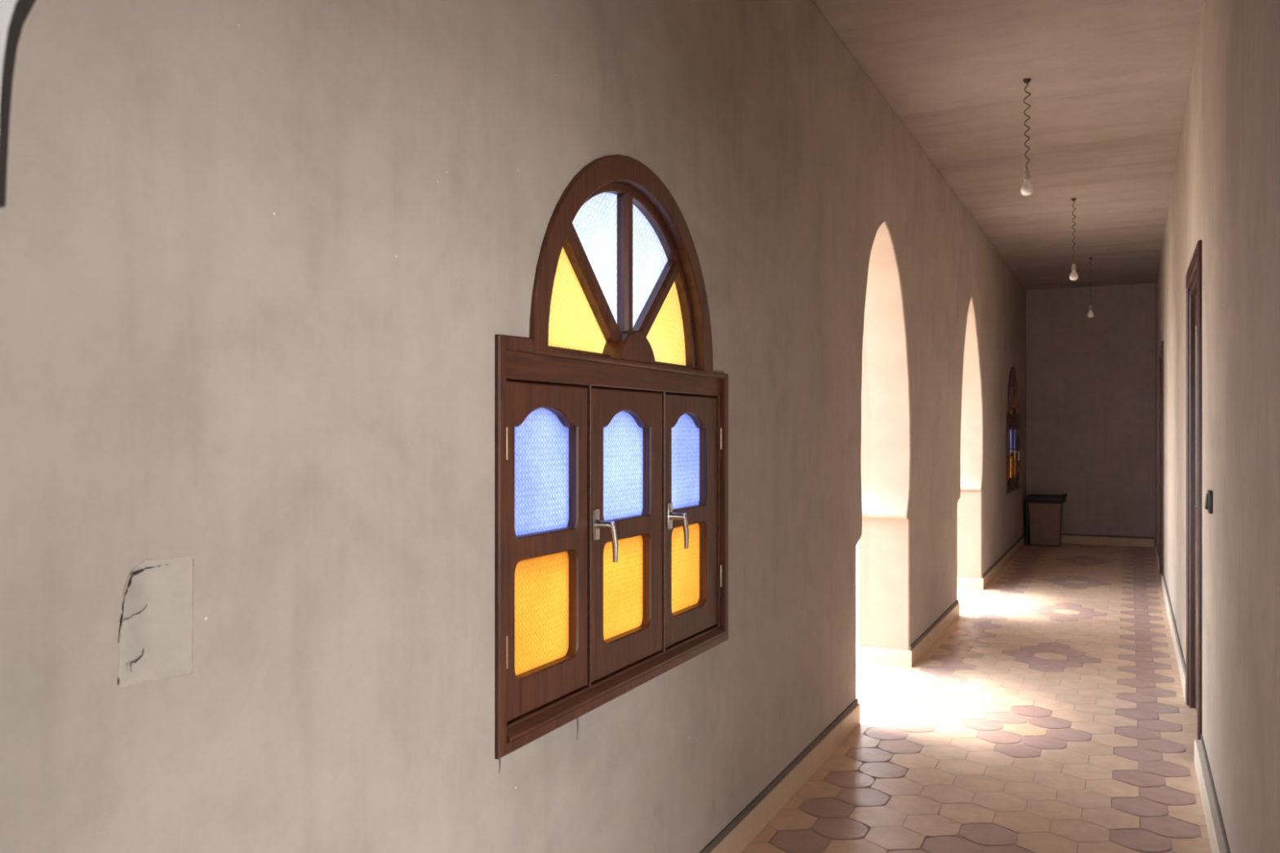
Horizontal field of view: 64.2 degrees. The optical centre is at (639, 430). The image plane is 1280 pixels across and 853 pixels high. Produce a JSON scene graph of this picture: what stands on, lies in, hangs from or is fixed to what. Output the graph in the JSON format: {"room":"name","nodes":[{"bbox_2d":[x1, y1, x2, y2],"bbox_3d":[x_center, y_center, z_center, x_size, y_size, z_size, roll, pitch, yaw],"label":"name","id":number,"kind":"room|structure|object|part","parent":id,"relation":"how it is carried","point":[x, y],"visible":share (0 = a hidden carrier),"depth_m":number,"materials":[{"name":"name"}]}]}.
{"room":"hallway","nodes":[
{"label":"hallway","id":0,"kind":"room"},
{"bbox_2d":[0,0,35,207],"bbox_3d":[-0.202,-0.185,0.619,1.451,3.170,0.060,0,0,26],"label":"wall","id":1,"kind":"structure","parent":0,"point":[13,13],"depth_m":0.73,"materials":[{"name":"grey paint"}]},
{"bbox_2d":[0,0,1026,852],"bbox_3d":[1.210,-0.185,5.576,0.302,3.170,16.300,0,0,26],"label":"wall","id":2,"kind":"structure","parent":0,"point":[263,263],"depth_m":1.84,"materials":[{"name":"grey paint"}]},
{"bbox_2d":[118,556,193,687],"bbox_3d":[-0.652,0.255,1.371,0.018,0.175,0.121,0,0,26],"label":"plaster patch","id":3,"kind":"object","parent":2,"relation":"attached to","point":[156,621],"visible":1,"depth_m":1.37,"materials":[{"name":"beige paint"}]},
{"bbox_2d":[494,154,728,759],"bbox_3d":[-0.019,-0.018,2.694,0.115,1.387,1.324,0,0,26],"label":"window","id":4,"kind":"structure","parent":2,"relation":"in","point":[611,414],"depth_m":2.59,"materials":[{"name":"brown wood"}]},
{"bbox_3d":[-0.230,0.089,2.310,0.003,0.306,0.295,0,0,26],"label":"blue pane","id":5,"kind":"part","parent":4,"relation":"part of","materials":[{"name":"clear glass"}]},
{"bbox_3d":[-0.230,0.408,2.310,0.003,0.277,0.295,0,0,26],"label":"amber pane","id":6,"kind":"part","parent":4,"relation":"part of","materials":[{"name":"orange glass"}]},
{"bbox_3d":[-0.151,-0.337,2.505,0.003,0.310,0.455,0,0,26],"label":"fanlight pane","id":7,"kind":"part","parent":4,"relation":"part of","materials":[{"name":"yellow glass"}]},
{"bbox_3d":[-0.125,-0.409,2.560,0.003,0.455,0.333,0,0,26],"label":"fanlight pane","id":8,"kind":"part","parent":4,"relation":"part of","materials":[{"name":"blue glass"}]},
{"bbox_3d":[-0.084,0.257,2.491,0.062,0.131,0.029,0,0,7],"label":"handle","id":9,"kind":"part","parent":4,"relation":"part of","materials":[{"name":"metal"}]},
{"bbox_3d":[-0.042,0.234,2.705,0.064,0.831,1.268,0,0,26],"label":"frame","id":10,"kind":"part","parent":4,"relation":"part of","materials":[{"name":"brown wood"}]},
{"bbox_3d":[-0.053,0.089,2.678,0.003,0.306,0.299,0,0,26],"label":"blue pane","id":11,"kind":"part","parent":4,"relation":"part of","materials":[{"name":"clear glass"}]},
{"bbox_3d":[-0.053,0.408,2.678,0.003,0.277,0.299,0,0,26],"label":"amber pane","id":12,"kind":"part","parent":4,"relation":"part of","materials":[{"name":"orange glass"}]},
{"bbox_3d":[0.019,-0.409,2.860,0.003,0.455,0.333,0,0,26],"label":"fanlight pane","id":13,"kind":"part","parent":4,"relation":"part of","materials":[{"name":"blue glass"}]},
{"bbox_3d":[0.046,-0.337,2.915,0.003,0.310,0.455,0,0,26],"label":"fanlight pane","id":14,"kind":"part","parent":4,"relation":"part of","materials":[{"name":"yellow glass"}]},
{"bbox_3d":[0.108,0.270,2.891,0.062,0.131,0.029,0,0,7],"label":"handle","id":15,"kind":"part","parent":4,"relation":"part of","materials":[{"name":"metal"}]},
{"bbox_3d":[0.127,0.089,3.051,0.003,0.306,0.289,0,0,26],"label":"blue pane","id":16,"kind":"part","parent":4,"relation":"part of","materials":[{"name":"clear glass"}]},
{"bbox_3d":[0.127,0.408,3.051,0.003,0.277,0.289,0,0,26],"label":"amber pane","id":17,"kind":"part","parent":4,"relation":"part of","materials":[{"name":"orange glass"}]},
{"bbox_2d":[699,698,860,852],"bbox_3d":[-0.031,1.339,2.981,0.314,0.121,4.346,0,0,26],"label":"baseboard","id":18,"kind":"structure","parent":2,"relation":"attached to","point":[748,824],"depth_m":3.79,"materials":[{"name":"tile"}]},
{"bbox_2d":[858,599,959,667],"bbox_3d":[1.869,1.339,6.935,0.314,0.121,1.888,0,0,26],"label":"baseboard","id":19,"kind":"structure","parent":2,"relation":"attached to","point":[893,657],"depth_m":6.14,"materials":[{"name":"tile"}]},
{"bbox_2d":[957,533,1025,590],"bbox_3d":[3.809,1.339,10.971,0.314,0.121,4.324,0,0,26],"label":"baseboard","id":20,"kind":"structure","parent":2,"relation":"attached to","point":[987,577],"depth_m":9.55,"materials":[{"name":"tile"}]},
{"bbox_2d":[1006,366,1019,494],"bbox_3d":[4.139,-0.018,11.347,0.115,1.387,1.324,0,0,26],"label":"window","id":21,"kind":"structure","parent":2,"relation":"in","point":[1012,413],"depth_m":11.45,"materials":[{"name":"brown wood"}]},
{"bbox_3d":[4.116,0.234,11.358,0.064,0.831,1.268,0,0,26],"label":"frame","id":22,"kind":"part","parent":21,"relation":"part of","materials":[{"name":"brown wood"}]},
{"bbox_3d":[4.074,0.257,11.143,0.062,0.131,0.029,0,0,7],"label":"handle","id":23,"kind":"part","parent":21,"relation":"part of","materials":[{"name":"metal"}]},
{"bbox_3d":[4.267,0.270,11.544,0.062,0.131,0.029,0,0,7],"label":"handle","id":24,"kind":"part","parent":21,"relation":"part of","materials":[{"name":"metal"}]},
{"bbox_2d":[741,542,1212,852],"bbox_3d":[1.948,1.460,5.221,1.961,0.120,16.600,0,0,26],"label":"floor","id":25,"kind":"structure","parent":0,"point":[1052,714],"depth_m":4.62,"materials":[{"name":"tile"}]},
{"bbox_2d":[1024,493,1066,546],"bbox_3d":[4.972,1.089,12.478,0.458,0.622,0.438,0,0,26],"label":"waste bin","id":26,"kind":"object","parent":25,"relation":"on","point":[1043,513],"visible":1,"depth_m":12.33,"materials":[{"name":"brown wood"}]},
{"bbox_3d":[4.786,1.135,12.567,0.030,0.530,0.380,0,0,26],"label":"post","id":27,"kind":"part","parent":26,"relation":"part of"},
{"bbox_3d":[4.972,0.827,12.478,0.458,0.097,0.438,0,0,26],"label":"lid","id":28,"kind":"part","parent":26,"relation":"part of","materials":[{"name":"black plastic"}]},
{"bbox_2d":[811,0,1204,289],"bbox_3d":[3.291,-1.830,1.885,7.251,0.120,21.450,0,0,26],"label":"ceiling","id":29,"kind":"structure","parent":0,"point":[1108,86],"depth_m":5.60,"materials":[{"name":"paint"}]},
{"bbox_2d":[1020,77,1033,195],"bbox_3d":[1.951,-1.478,5.137,0.061,0.585,0.061,0,0,26],"label":"pendant bulb","id":30,"kind":"object","parent":29,"relation":"hanging from","point":[1027,188],"visible":1,"depth_m":5.13,"materials":[{"name":"plastic"}]},
{"bbox_2d":[1023,169,1030,180],"bbox_3d":[1.951,-1.287,5.137,0.033,0.052,0.033,0,0,26],"label":"socket","id":31,"kind":"object","parent":30,"relation":"attached to","point":[1027,173],"depth_m":5.12,"materials":[{"name":"white ceramic"}]},
{"bbox_3d":[1.951,-1.533,5.137,0.037,0.451,0.028,0,0,26],"label":"cord","id":32,"kind":"part","parent":30,"relation":"part of","materials":[{"name":"black rubber"}]},
{"bbox_3d":[1.951,-1.227,5.137,0.061,0.084,0.061,0,0,26],"label":"bulb","id":33,"kind":"part","parent":30,"relation":"part of","materials":[{"name":"white glass"}]},
{"bbox_2d":[1069,197,1078,280],"bbox_3d":[3.308,-1.458,7.774,0.061,0.625,0.061,0,0,26],"label":"pendant bulb","id":34,"kind":"object","parent":29,"relation":"hanging from","point":[1073,276],"visible":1,"depth_m":7.76,"materials":[{"name":"plastic"}]},
{"bbox_2d":[1071,263,1075,270],"bbox_3d":[3.308,-1.247,7.774,0.033,0.052,0.033,0,0,26],"label":"socket","id":35,"kind":"object","parent":34,"relation":"attached to","point":[1073,266],"depth_m":7.76,"materials":[{"name":"white ceramic"}]},
{"bbox_3d":[3.308,-1.513,7.774,0.030,0.491,0.022,0,0,26],"label":"cord","id":36,"kind":"part","parent":34,"relation":"part of","materials":[{"name":"black rubber"}]},
{"bbox_3d":[3.308,-1.187,7.774,0.061,0.084,0.061,0,0,26],"label":"bulb","id":37,"kind":"part","parent":34,"relation":"part of","materials":[{"name":"white glass"}]},
{"bbox_2d":[1087,257,1093,317],"bbox_3d":[4.612,-1.462,10.432,0.061,0.615,0.061,0,0,26],"label":"pendant bulb","id":38,"kind":"object","parent":29,"relation":"hanging from","point":[1090,314],"visible":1,"depth_m":10.42,"materials":[{"name":"plastic"}]},
{"bbox_3d":[4.612,-1.197,10.432,0.061,0.084,0.061,0,0,26],"label":"bulb","id":39,"kind":"part","parent":38,"relation":"part of","materials":[{"name":"white glass"}]},
{"bbox_3d":[4.612,-1.518,10.432,0.024,0.481,0.019,0,0,26],"label":"cord","id":40,"kind":"part","parent":38,"relation":"part of","materials":[{"name":"black rubber"}]},
{"bbox_2d":[1026,283,1155,538],"bbox_3d":[5.516,-0.185,12.632,1.951,3.170,0.150,0,0,26],"label":"wall","id":41,"kind":"structure","parent":0,"point":[1091,381],"depth_m":12.51,"materials":[{"name":"paint"}]},
{"bbox_2d":[1060,533,1154,546],"bbox_3d":[5.525,1.339,12.537,1.422,0.121,0.015,0,0,26],"label":"baseboard","id":42,"kind":"structure","parent":41,"relation":"attached to","point":[1103,540],"depth_m":12.44,"materials":[{"name":"tile"}]},
{"bbox_2d":[1155,0,1279,852],"bbox_3d":[2.742,-0.185,4.840,0.200,3.170,16.300,0,0,26],"label":"wall","id":43,"kind":"structure","parent":0,"point":[1225,193],"depth_m":2.99,"materials":[{"name":"paint"}]},
{"bbox_2d":[1153,537,1159,572],"bbox_3d":[5.639,1.339,11.120,0.018,0.121,2.470,0,0,26],"label":"baseboard","id":44,"kind":"structure","parent":43,"relation":"attached to","point":[1155,545],"depth_m":10.99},
{"bbox_2d":[1159,341,1164,575],"bbox_3d":[4.956,0.297,9.556,0.136,2.205,0.910,0,0,26],"label":"door","id":45,"kind":"structure","parent":43,"relation":"in","point":[1162,346],"depth_m":9.18,"materials":[{"name":"brown wood"}]},
{"bbox_2d":[1161,573,1186,702],"bbox_3d":[3.759,1.339,7.208,0.018,0.121,4.330,0,0,26],"label":"baseboard","id":46,"kind":"structure","parent":43,"relation":"attached to","point":[1176,642],"depth_m":6.45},
{"bbox_2d":[1186,240,1202,740],"bbox_3d":[2.645,0.297,4.748,0.136,2.205,1.040,0,0,26],"label":"door","id":47,"kind":"structure","parent":43,"relation":"in","point":[1194,272],"depth_m":5.13,"materials":[{"name":"brown wood"}]},
{"bbox_2d":[1204,489,1213,514],"bbox_3d":[2.113,0.265,3.789,0.024,0.084,0.084,0,0,26],"label":"light switch","id":48,"kind":"object","parent":43,"relation":"attached to","point":[1209,496],"visible":1,"depth_m":3.75,"materials":[{"name":"plastic"}]},
{"bbox_2d":[1194,734,1230,852],"bbox_3d":[1.716,1.339,2.970,0.030,0.121,2.940,0,0,26],"label":"baseboard","id":49,"kind":"structure","parent":43,"relation":"attached to","point":[1218,839],"depth_m":3.60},
{"label":"outside","id":50,"kind":"structure","parent":0,"visible":0},
{"bbox_2d":[856,542,858,662],"bbox_3d":[4.332,1.530,9.013,80.000,0.140,80.000,0,0,26],"label":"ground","id":51,"kind":"structure","parent":50,"point":[857,544],"depth_m":8.63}
]}

